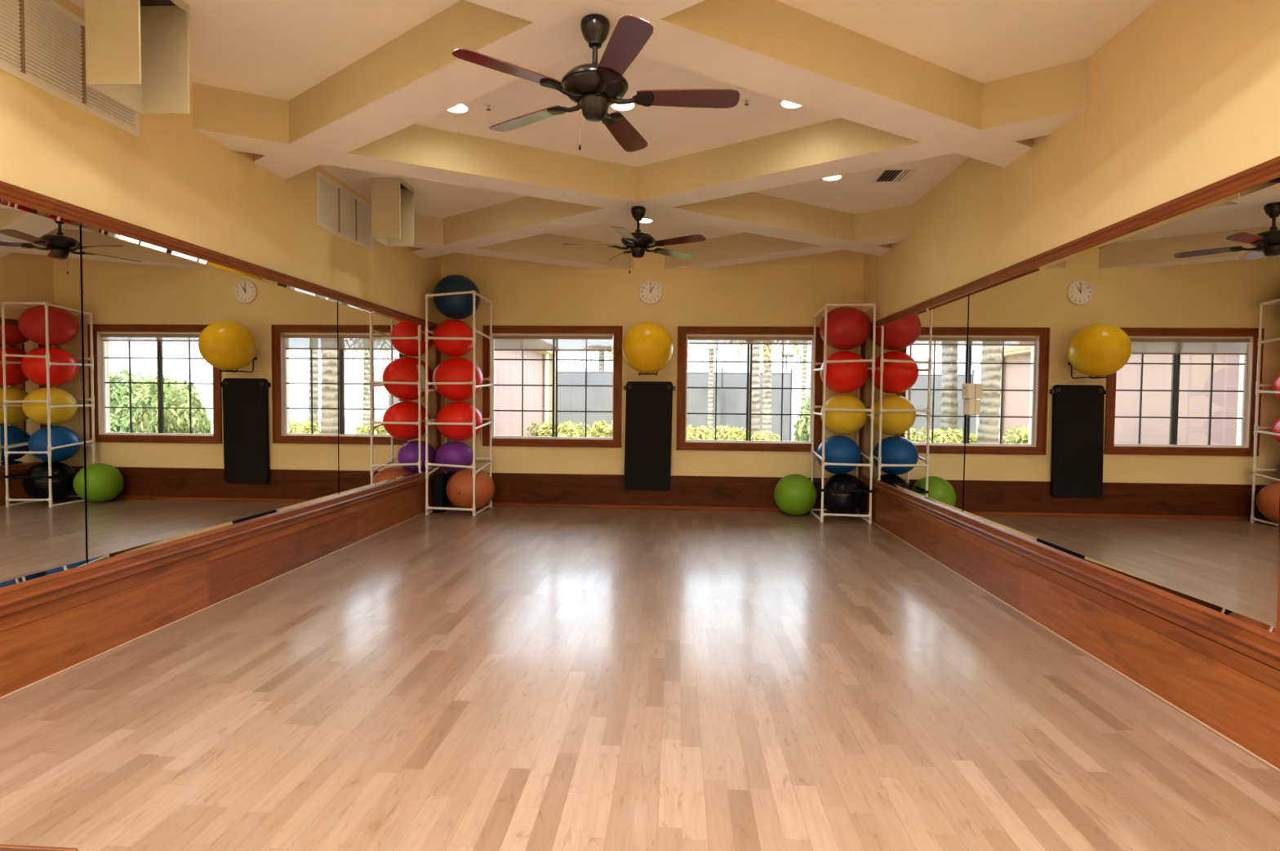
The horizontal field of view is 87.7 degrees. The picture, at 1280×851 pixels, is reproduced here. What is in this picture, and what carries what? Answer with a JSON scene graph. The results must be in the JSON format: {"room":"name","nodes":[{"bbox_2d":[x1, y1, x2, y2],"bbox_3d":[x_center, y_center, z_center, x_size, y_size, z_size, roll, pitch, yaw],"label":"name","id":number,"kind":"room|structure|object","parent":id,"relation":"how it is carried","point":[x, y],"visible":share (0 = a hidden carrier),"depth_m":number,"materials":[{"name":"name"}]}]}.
{"room":"exercise studio","nodes":[
{"label":"exercise studio","id":0,"kind":"room"},
{"bbox_2d":[0,0,441,471],"bbox_3d":[-3.366,-0.480,3.268,0.400,3.665,12.885,1,2,3],"label":"wall","id":1,"kind":"structure","parent":0,"point":[174,180],"depth_m":4.59,"materials":[{"name":"yellow paint"}]},
{"bbox_2d":[0,0,139,137],"bbox_3d":[-3.126,-2.010,3.555,0.013,0.497,1.120,1,2,3],"label":"air vent","id":2,"kind":"object","parent":1,"relation":"in","point":[42,43],"visible":0.63,"depth_m":3.55,"materials":[{"name":"beige metal"}]},
{"bbox_2d":[0,480,432,699],"bbox_3d":[-3.169,1.149,3.288,0.030,0.412,12.535,1,2,3],"label":"baseboard","id":3,"kind":"structure","parent":1,"relation":"attached to","point":[40,642],"depth_m":4.38,"materials":[{"name":"brown wood"}]},
{"bbox_2d":[0,180,441,616],"bbox_3d":[-3.107,-0.137,3.714,0.076,2.127,11.180,1,2,3],"label":"wall mirror","id":4,"kind":"object","parent":1,"relation":"attached to","point":[165,399],"visible":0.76,"depth_m":4.31,"materials":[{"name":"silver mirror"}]},
{"bbox_2d":[316,171,373,252],"bbox_3d":[-2.952,-2.119,6.727,0.013,0.497,1.123,1,2,3],"label":"air vent","id":5,"kind":"object","parent":1,"relation":"in","point":[340,212],"visible":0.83,"depth_m":6.64,"materials":[{"name":"beige metal"}]},
{"bbox_2d":[68,0,1156,268],"bbox_3d":[-0.212,-2.247,3.100,6.474,0.561,13.019,1,2,3],"label":"ceiling","id":6,"kind":"structure","parent":0,"point":[357,91],"depth_m":4.52,"materials":[{"name":"beige paint"}]},
{"bbox_2d":[84,0,190,114],"bbox_3d":[-2.646,-2.020,3.526,0.285,0.590,0.350,1,2,3],"label":"box","id":7,"kind":"object","parent":6,"relation":"hanging from","point":[137,51],"visible":1,"depth_m":3.65,"materials":[{"name":"beige paint"}]},
{"bbox_2d":[371,177,413,246],"bbox_3d":[-2.472,-2.129,6.681,0.285,0.590,0.350,1,2,3],"label":"box","id":8,"kind":"object","parent":6,"relation":"hanging from","point":[392,197],"visible":1,"depth_m":6.51,"materials":[{"name":"beige paint"}]},
{"bbox_2d":[445,102,471,114],"bbox_3d":[-1.363,-2.372,4.934,0.216,0.048,0.216,1,2,3],"label":"recessed light","id":9,"kind":"object","parent":6,"relation":"in","point":[462,108],"visible":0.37,"depth_m":5.01,"materials":[{"name":"white paint"}]},
{"bbox_2d":[483,102,493,111],"bbox_3d":[-1.111,-2.332,4.891,0.072,0.034,0.072,1,2,3],"label":"sprinkler head","id":10,"kind":"object","parent":6,"relation":"attached to","point":[488,105],"visible":1,"depth_m":4.88},
{"bbox_2d":[451,13,740,151],"bbox_3d":[-0.175,-1.660,3.271,1.326,0.624,1.364,1,2,3],"label":"ceiling fan","id":11,"kind":"object","parent":6,"relation":"hanging from","point":[594,86],"visible":1,"depth_m":3.20,"materials":[{"name":"brown metal"}]},
{"bbox_2d":[608,97,637,111],"bbox_3d":[-0.127,-2.358,4.866,0.216,0.048,0.216,1,2,3],"label":"recessed light","id":12,"kind":"object","parent":6,"relation":"in","point":[628,107],"visible":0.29,"depth_m":4.94,"materials":[{"name":"white paint"}]},
{"bbox_2d":[563,205,706,273],"bbox_3d":[-0.054,-1.767,6.358,1.342,0.624,1.356,1,2,3],"label":"ceiling fan","id":13,"kind":"object","parent":6,"relation":"hanging from","point":[638,242],"visible":1,"depth_m":6.31,"materials":[{"name":"brown metal"}]},
{"bbox_2d":[640,217,653,223],"bbox_3d":[0.063,-2.464,7.963,0.216,0.048,0.216,1,2,3],"label":"recessed light","id":14,"kind":"object","parent":6,"relation":"in","point":[645,220],"visible":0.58,"depth_m":8.03,"materials":[{"name":"white paint"}]},
{"bbox_2d":[741,97,751,106],"bbox_3d":[0.762,-2.309,4.767,0.072,0.034,0.072,1,2,3],"label":"sprinkler head","id":15,"kind":"object","parent":6,"relation":"attached to","point":[745,100],"visible":1,"depth_m":4.76},
{"bbox_2d":[777,99,804,109],"bbox_3d":[1.105,-2.344,4.799,0.216,0.048,0.216,1,2,3],"label":"recessed light","id":16,"kind":"object","parent":6,"relation":"in","point":[783,104],"visible":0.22,"depth_m":4.87,"materials":[{"name":"white paint"}]},
{"bbox_2d":[820,174,844,181],"bbox_3d":[1.836,-2.392,6.375,0.216,0.048,0.216,1,2,3],"label":"recessed light","id":17,"kind":"object","parent":6,"relation":"in","point":[840,176],"visible":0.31,"depth_m":6.45,"materials":[{"name":"white glass"}]},
{"bbox_2d":[871,168,917,182],"bbox_3d":[2.395,-2.357,6.301,0.310,0.013,0.390,1,2,3],"label":"ceiling vent","id":18,"kind":"object","parent":6,"relation":"in","point":[886,175],"visible":1,"depth_m":6.29,"materials":[{"name":"beige metal"}]},
{"bbox_2d":[0,505,1279,850],"bbox_3d":[-0.256,1.450,3.088,6.175,0.120,12.735,1,2,3],"label":"floor","id":19,"kind":"structure","parent":0,"point":[498,677],"depth_m":3.17,"materials":[{"name":"brown wood"}]},
{"bbox_2d":[0,844,78,850],"bbox_3d":[-1.579,1.214,1.321,0.510,0.450,0.516,1,2,3],"label":"wooden bench","id":20,"kind":"object","parent":19,"relation":"on","point":[2,846],"visible":1,"depth_m":1.56,"materials":[{"name":"brown wood"}]},
{"bbox_2d":[432,473,448,512],"bbox_3d":[-2.686,0.910,8.988,0.133,0.500,0.260,1,2,3],"label":"foam block","id":21,"kind":"object","parent":19,"relation":"on","point":[440,499],"visible":0.87,"depth_m":8.86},
{"bbox_2d":[425,289,492,515],"bbox_3d":[-2.430,-0.293,8.980,0.699,2.920,0.726,1,2,3],"label":"ball rack","id":22,"kind":"object","parent":19,"relation":"on","point":[473,292],"visible":0.83,"depth_m":8.65,"materials":[{"name":"white plastic"}]},
{"bbox_2d":[432,319,472,356],"bbox_3d":[-2.507,-1.176,8.986,0.552,0.500,0.552,1,2,3],"label":"exercise ball","id":23,"kind":"object","parent":22,"relation":"in","point":[451,327],"visible":0.91,"depth_m":8.79,"materials":[{"name":"red plastic"}]},
{"bbox_2d":[435,440,472,471],"bbox_3d":[-2.541,0.428,9.143,0.504,0.428,0.504,1,2,3],"label":"exercise ball","id":24,"kind":"object","parent":22,"relation":"in","point":[452,452],"visible":0.85,"depth_m":8.96,"materials":[{"name":"purple plastic"}]},
{"bbox_2d":[432,274,479,319],"bbox_3d":[-2.463,-1.726,8.965,0.616,0.587,0.616,1,2,3],"label":"exercise ball","id":25,"kind":"object","parent":22,"relation":"in","point":[459,306],"visible":0.93,"depth_m":8.75,"materials":[{"name":"blue plastic"}]},
{"bbox_2d":[432,356,483,400],"bbox_3d":[-2.457,-0.627,9.002,0.662,0.586,0.662,1,2,3],"label":"exercise ball","id":26,"kind":"object","parent":22,"relation":"in","point":[457,369],"visible":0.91,"depth_m":8.76,"materials":[{"name":"red plastic"}]},
{"bbox_2d":[435,400,483,440],"bbox_3d":[-2.440,-0.060,9.021,0.612,0.535,0.612,1,2,3],"label":"exercise ball","id":27,"kind":"object","parent":22,"relation":"on","point":[459,411],"visible":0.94,"depth_m":8.80,"materials":[{"name":"red plastic"}]},
{"bbox_2d":[445,467,494,509],"bbox_3d":[-2.292,0.861,9.023,0.644,0.573,0.647,1,2,3],"label":"exercise ball","id":28,"kind":"object","parent":22,"relation":"in","point":[459,488],"visible":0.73,"depth_m":8.79,"materials":[{"name":"orange plastic"}]},
{"bbox_2d":[773,473,817,515],"bbox_3d":[2.086,0.930,8.951,0.564,0.556,0.564,1,2,3],"label":"exercise ball","id":29,"kind":"object","parent":19,"relation":"on","point":[794,494],"visible":1,"depth_m":8.75,"materials":[{"name":"green plastic"}]},
{"bbox_2d":[809,302,876,523],"bbox_3d":[2.646,-0.161,8.735,0.647,2.770,0.746,1,2,3],"label":"ball rack","id":30,"kind":"object","parent":19,"relation":"on","point":[813,454],"visible":0.77,"depth_m":8.40,"materials":[{"name":"white plastic"}]},
{"bbox_2d":[817,435,861,474],"bbox_3d":[2.618,0.386,8.788,0.560,0.508,0.560,1,2,3],"label":"exercise ball","id":31,"kind":"object","parent":30,"relation":"in","point":[837,448],"visible":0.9,"depth_m":8.59,"materials":[{"name":"blue plastic"}]},
{"bbox_2d":[813,481,872,492],"bbox_3d":[2.636,0.811,8.769,0.644,0.036,0.743,1,2,3],"label":"bar","id":32,"kind":"object","parent":30,"relation":"attached to","point":[815,483],"visible":0.59,"depth_m":8.42,"materials":[{"name":"white plastic"}]},
{"bbox_2d":[820,473,866,516],"bbox_3d":[2.683,0.916,8.803,0.590,0.575,0.590,1,2,3],"label":"exercise ball","id":33,"kind":"object","parent":30,"relation":"in","point":[835,502],"visible":0.77,"depth_m":8.59,"materials":[{"name":"black plastic"}]},
{"bbox_2d":[820,394,866,434],"bbox_3d":[2.677,-0.145,8.766,0.584,0.530,0.584,1,2,3],"label":"exercise ball","id":34,"kind":"object","parent":30,"relation":"in","point":[840,422],"visible":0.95,"depth_m":8.56,"materials":[{"name":"plastic"}]},
{"bbox_2d":[819,351,868,393],"bbox_3d":[2.676,-0.700,8.747,0.608,0.554,0.608,1,2,3],"label":"exercise ball","id":35,"kind":"object","parent":30,"relation":"in","point":[841,377],"visible":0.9,"depth_m":8.53,"materials":[{"name":"red plastic"}]},
{"bbox_2d":[819,306,871,350],"bbox_3d":[2.683,-1.271,8.727,0.646,0.562,0.646,1,2,3],"label":"exercise ball","id":36,"kind":"object","parent":30,"relation":"in","point":[848,327],"visible":0.96,"depth_m":8.49,"materials":[{"name":"red plastic"}]},
{"bbox_2d":[441,246,863,477],"bbox_3d":[0.115,-0.662,9.426,5.875,3.665,0.200,1,2,3],"label":"wall","id":37,"kind":"structure","parent":0,"point":[788,291],"depth_m":9.30,"materials":[{"name":"yellow paint"}]},
{"bbox_2d":[482,325,622,447],"bbox_3d":[-1.233,-0.552,9.489,1.974,1.700,0.230,1,2,3],"label":"window","id":38,"kind":"structure","parent":37,"relation":"in","point":[616,331],"depth_m":9.42,"materials":[{"name":"brown wood"}]},
{"bbox_2d":[493,335,613,351],"bbox_3d":[-1.234,-1.161,9.429,1.706,0.212,0.042,1,2,3],"label":"roller blind","id":39,"kind":"object","parent":38,"relation":"attached to","point":[522,343],"visible":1,"depth_m":9.43,"materials":[{"name":"fabric"}]},
{"bbox_2d":[443,471,830,512],"bbox_3d":[0.091,0.936,9.365,5.808,0.475,0.034,1,2,3],"label":"baseboard","id":40,"kind":"structure","parent":37,"relation":"attached to","point":[511,489],"depth_m":9.38,"materials":[{"name":"brown wood"}]},
{"bbox_2d":[638,371,657,375],"bbox_3d":[0.110,-0.799,9.087,0.266,0.228,0.468,1,2,3],"label":"bracket","id":41,"kind":"object","parent":37,"relation":"attached to","point":[639,373],"visible":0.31,"depth_m":8.86,"materials":[{"name":"black plastic"}]},
{"bbox_2d":[622,321,673,373],"bbox_3d":[0.101,-1.037,8.882,0.682,0.682,0.682,1,2,3],"label":"exercise ball","id":42,"kind":"object","parent":41,"relation":"on","point":[647,347],"visible":1,"depth_m":8.64,"materials":[{"name":"yellow plastic"}]},
{"bbox_2d":[623,385,675,390],"bbox_3d":[0.133,-0.520,9.289,0.714,0.064,0.080,1,2,3],"label":"hanger","id":43,"kind":"object","parent":37,"relation":"attached to","point":[624,386],"visible":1,"depth_m":9.27,"materials":[{"name":"black plastic"}]},
{"bbox_2d":[623,381,672,489],"bbox_3d":[0.117,0.144,9.306,0.665,1.512,0.058,1,2,3],"label":"exercise mat","id":44,"kind":"object","parent":43,"relation":"hanging from","point":[649,404],"visible":1,"depth_m":9.28,"materials":[{"name":"black plastic"}]},
{"bbox_2d":[638,280,662,304],"bbox_3d":[0.146,-1.854,9.265,0.340,0.340,0.036,1,2,3],"label":"wall clock","id":45,"kind":"object","parent":37,"relation":"attached to","point":[650,291],"visible":1,"depth_m":9.26,"materials":[{"name":"white paint"}]},
{"bbox_2d":[676,326,823,451],"bbox_3d":[1.519,-0.509,9.339,1.997,1.718,0.230,1,2,3],"label":"window","id":46,"kind":"structure","parent":37,"relation":"in","point":[683,332],"depth_m":9.27,"materials":[{"name":"brown wood"}]},
{"bbox_2d":[688,336,812,344],"bbox_3d":[1.526,-1.181,9.276,1.718,0.107,0.042,1,2,3],"label":"roller blind","id":47,"kind":"object","parent":46,"relation":"attached to","point":[692,340],"visible":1,"depth_m":9.27,"materials":[{"name":"fabric"}]},
{"bbox_2d":[862,0,1279,323],"bbox_3d":[2.899,-0.407,2.925,0.400,3.665,12.885,1,2,3],"label":"wall","id":48,"kind":"structure","parent":0,"point":[1184,99],"depth_m":3.81,"materials":[{"name":"yellow paint"}]},
{"bbox_2d":[857,488,1279,772],"bbox_3d":[2.665,1.217,2.969,0.034,0.412,12.535,1,2,3],"label":"baseboard","id":49,"kind":"structure","parent":48,"relation":"attached to","point":[1234,695],"depth_m":3.70,"materials":[{"name":"brown wood"}]},
{"bbox_2d":[857,155,1279,670],"bbox_3d":[2.831,-0.158,5.865,0.050,2.135,6.453,1,2,3],"label":"wall mirror","id":50,"kind":"object","parent":48,"relation":"attached to","point":[1122,438],"visible":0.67,"depth_m":3.73,"materials":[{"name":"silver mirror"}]},
{"bbox_2d":[961,382,975,414],"bbox_3d":[2.790,-0.224,5.671,0.065,0.265,0.130,1,2,3],"label":"control box","id":51,"kind":"object","parent":50,"relation":"attached to","point":[968,390],"visible":1,"depth_m":5.61,"materials":[{"name":"beige plastic"}]},
{"label":"outside","id":52,"kind":"structure","parent":0,"visible":0},
{"bbox_2d":[791,422,796,440],"bbox_3d":[1.893,0.527,34.755,80.000,0.150,50.465,1,2,3],"label":"ground","id":53,"kind":"structure","parent":52,"point":[793,437],"depth_m":39.36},
{"bbox_2d":[494,350,559,435],"bbox_3d":[-5.971,-0.871,14.639,6.860,3.900,9.020,1,2,3],"label":"neighbouring building","id":54,"kind":"structure","parent":53,"relation":"on","point":[506,371],"depth_m":15.86,"materials":[{"name":"pink paint"}]},
{"bbox_2d":[524,420,562,436],"bbox_3d":[-1.890,0.539,13.336,0.993,1.287,1.298,0,2,-8],"label":"bush","id":55,"kind":"object","parent":53,"relation":"on","point":[546,428],"visible":0.12,"depth_m":13.18,"materials":[{"name":"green plant"}]},
{"bbox_2d":[557,420,591,436],"bbox_3d":[-1.285,0.563,12.411,0.960,1.328,1.255,1,2,9],"label":"bush","id":56,"kind":"object","parent":53,"relation":"on","point":[565,430],"visible":0.16,"depth_m":12.22,"materials":[{"name":"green plant"}]},
{"bbox_2d":[571,347,613,371],"bbox_3d":[-1.665,-1.327,27.543,2.429,3.993,2.649,2,3,39],"label":"palm tree","id":57,"kind":"object","parent":53,"relation":"on","point":[601,353],"visible":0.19,"depth_m":27.47,"materials":[{"name":"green plant"}]},
{"bbox_2d":[586,419,612,436],"bbox_3d":[-0.584,0.560,12.293,0.993,1.346,1.298,0,2,-27],"label":"bush","id":58,"kind":"object","parent":53,"relation":"on","point":[600,427],"visible":0.09,"depth_m":12.05,"materials":[{"name":"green plant"}]},
{"bbox_2d":[599,345,613,371],"bbox_3d":[-0.613,-1.370,27.831,2.378,4.080,2.626,1,2,3],"label":"palm tree","id":59,"kind":"object","parent":53,"relation":"on","point":[612,345],"visible":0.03,"depth_m":27.20,"materials":[{"name":"green plant"}]},
{"bbox_2d":[557,386,789,440],"bbox_3d":[0.569,-0.274,24.110,9.500,2.170,0.200,1,2,3],"label":"wall","id":60,"kind":"structure","parent":53,"relation":"on","point":[569,398],"depth_m":23.90,"materials":[{"name":"white paint"}]},
{"bbox_2d":[557,368,792,440],"bbox_3d":[0.528,-0.755,26.000,10.680,3.000,0.080,1,2,3],"label":"fence","id":61,"kind":"object","parent":53,"relation":"on","point":[578,378],"visible":0.23,"depth_m":25.85,"materials":[{"name":"metal"}]},
{"bbox_2d":[686,423,720,439],"bbox_3d":[0.992,0.614,11.991,1.213,1.299,0.928,-1,2,-28],"label":"bush","id":62,"kind":"object","parent":53,"relation":"on","point":[697,432],"visible":0.14,"depth_m":11.82,"materials":[{"name":"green plant"}]},
{"bbox_2d":[688,346,733,435],"bbox_3d":[2.387,-0.907,22.835,1.759,3.561,1.737,1,2,3],"label":"palm tree","id":63,"kind":"object","parent":53,"relation":"on","point":[710,393],"visible":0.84,"depth_m":22.82,"materials":[{"name":"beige plant"}]},
{"bbox_2d":[724,344,732,372],"bbox_3d":[3.790,-3.071,28.747,0.330,7.500,0.070,1,2,3],"label":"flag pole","id":64,"kind":"object","parent":53,"relation":"on","point":[724,344],"visible":0.23,"depth_m":28.73,"materials":[{"name":"white metal"}]},
{"bbox_2d":[713,424,746,439],"bbox_3d":[1.632,0.616,12.263,1.047,1.277,0.801,0,2,-12],"label":"bush","id":65,"kind":"object","parent":53,"relation":"on","point":[733,433],"visible":0.12,"depth_m":12.09,"materials":[{"name":"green plant"}]},
{"bbox_2d":[751,344,759,438],"bbox_3d":[2.552,-0.981,14.720,2.356,4.282,2.416,1,2,3],"label":"palm tree","id":66,"kind":"object","parent":53,"relation":"on","point":[755,407],"visible":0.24,"depth_m":14.69,"materials":[{"name":"beige plant"}]},
{"bbox_2d":[717,344,810,437],"bbox_3d":[3.586,-0.988,19.304,2.804,3.996,3.008,0,2,-26],"label":"palm tree","id":67,"kind":"object","parent":53,"relation":"on","point":[766,393],"visible":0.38,"depth_m":19.10,"materials":[{"name":"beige plant"}]},
{"bbox_2d":[751,430,780,440],"bbox_3d":[2.289,0.673,12.420,0.832,1.170,1.088,2,2,26],"label":"bush","id":68,"kind":"object","parent":53,"relation":"on","point":[766,437],"visible":0.12,"depth_m":12.30,"materials":[{"name":"yellow plant"}]},
{"bbox_2d":[781,354,793,373],"bbox_3d":[5.878,-1.038,26.698,0.460,3.620,0.200,1,2,3],"label":"lamp post","id":69,"kind":"object","parent":53,"relation":"on","point":[790,355],"visible":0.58,"depth_m":26.63,"materials":[{"name":"metal"}]},
{"bbox_2d":[783,344,810,413],"bbox_3d":[5.702,-1.089,23.269,1.615,3.960,1.722,1,2,3],"label":"palm tree","id":70,"kind":"object","parent":53,"relation":"on","point":[803,376],"visible":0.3,"depth_m":23.22,"materials":[{"name":"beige plant"}]},
{"bbox_2d":[793,389,809,440],"bbox_3d":[3.088,0.276,11.597,0.900,2.046,1.112,0,2,-21],"label":"bush","id":71,"kind":"object","parent":53,"relation":"on","point":[802,427],"visible":0.14,"depth_m":11.44,"materials":[{"name":"green plant"}]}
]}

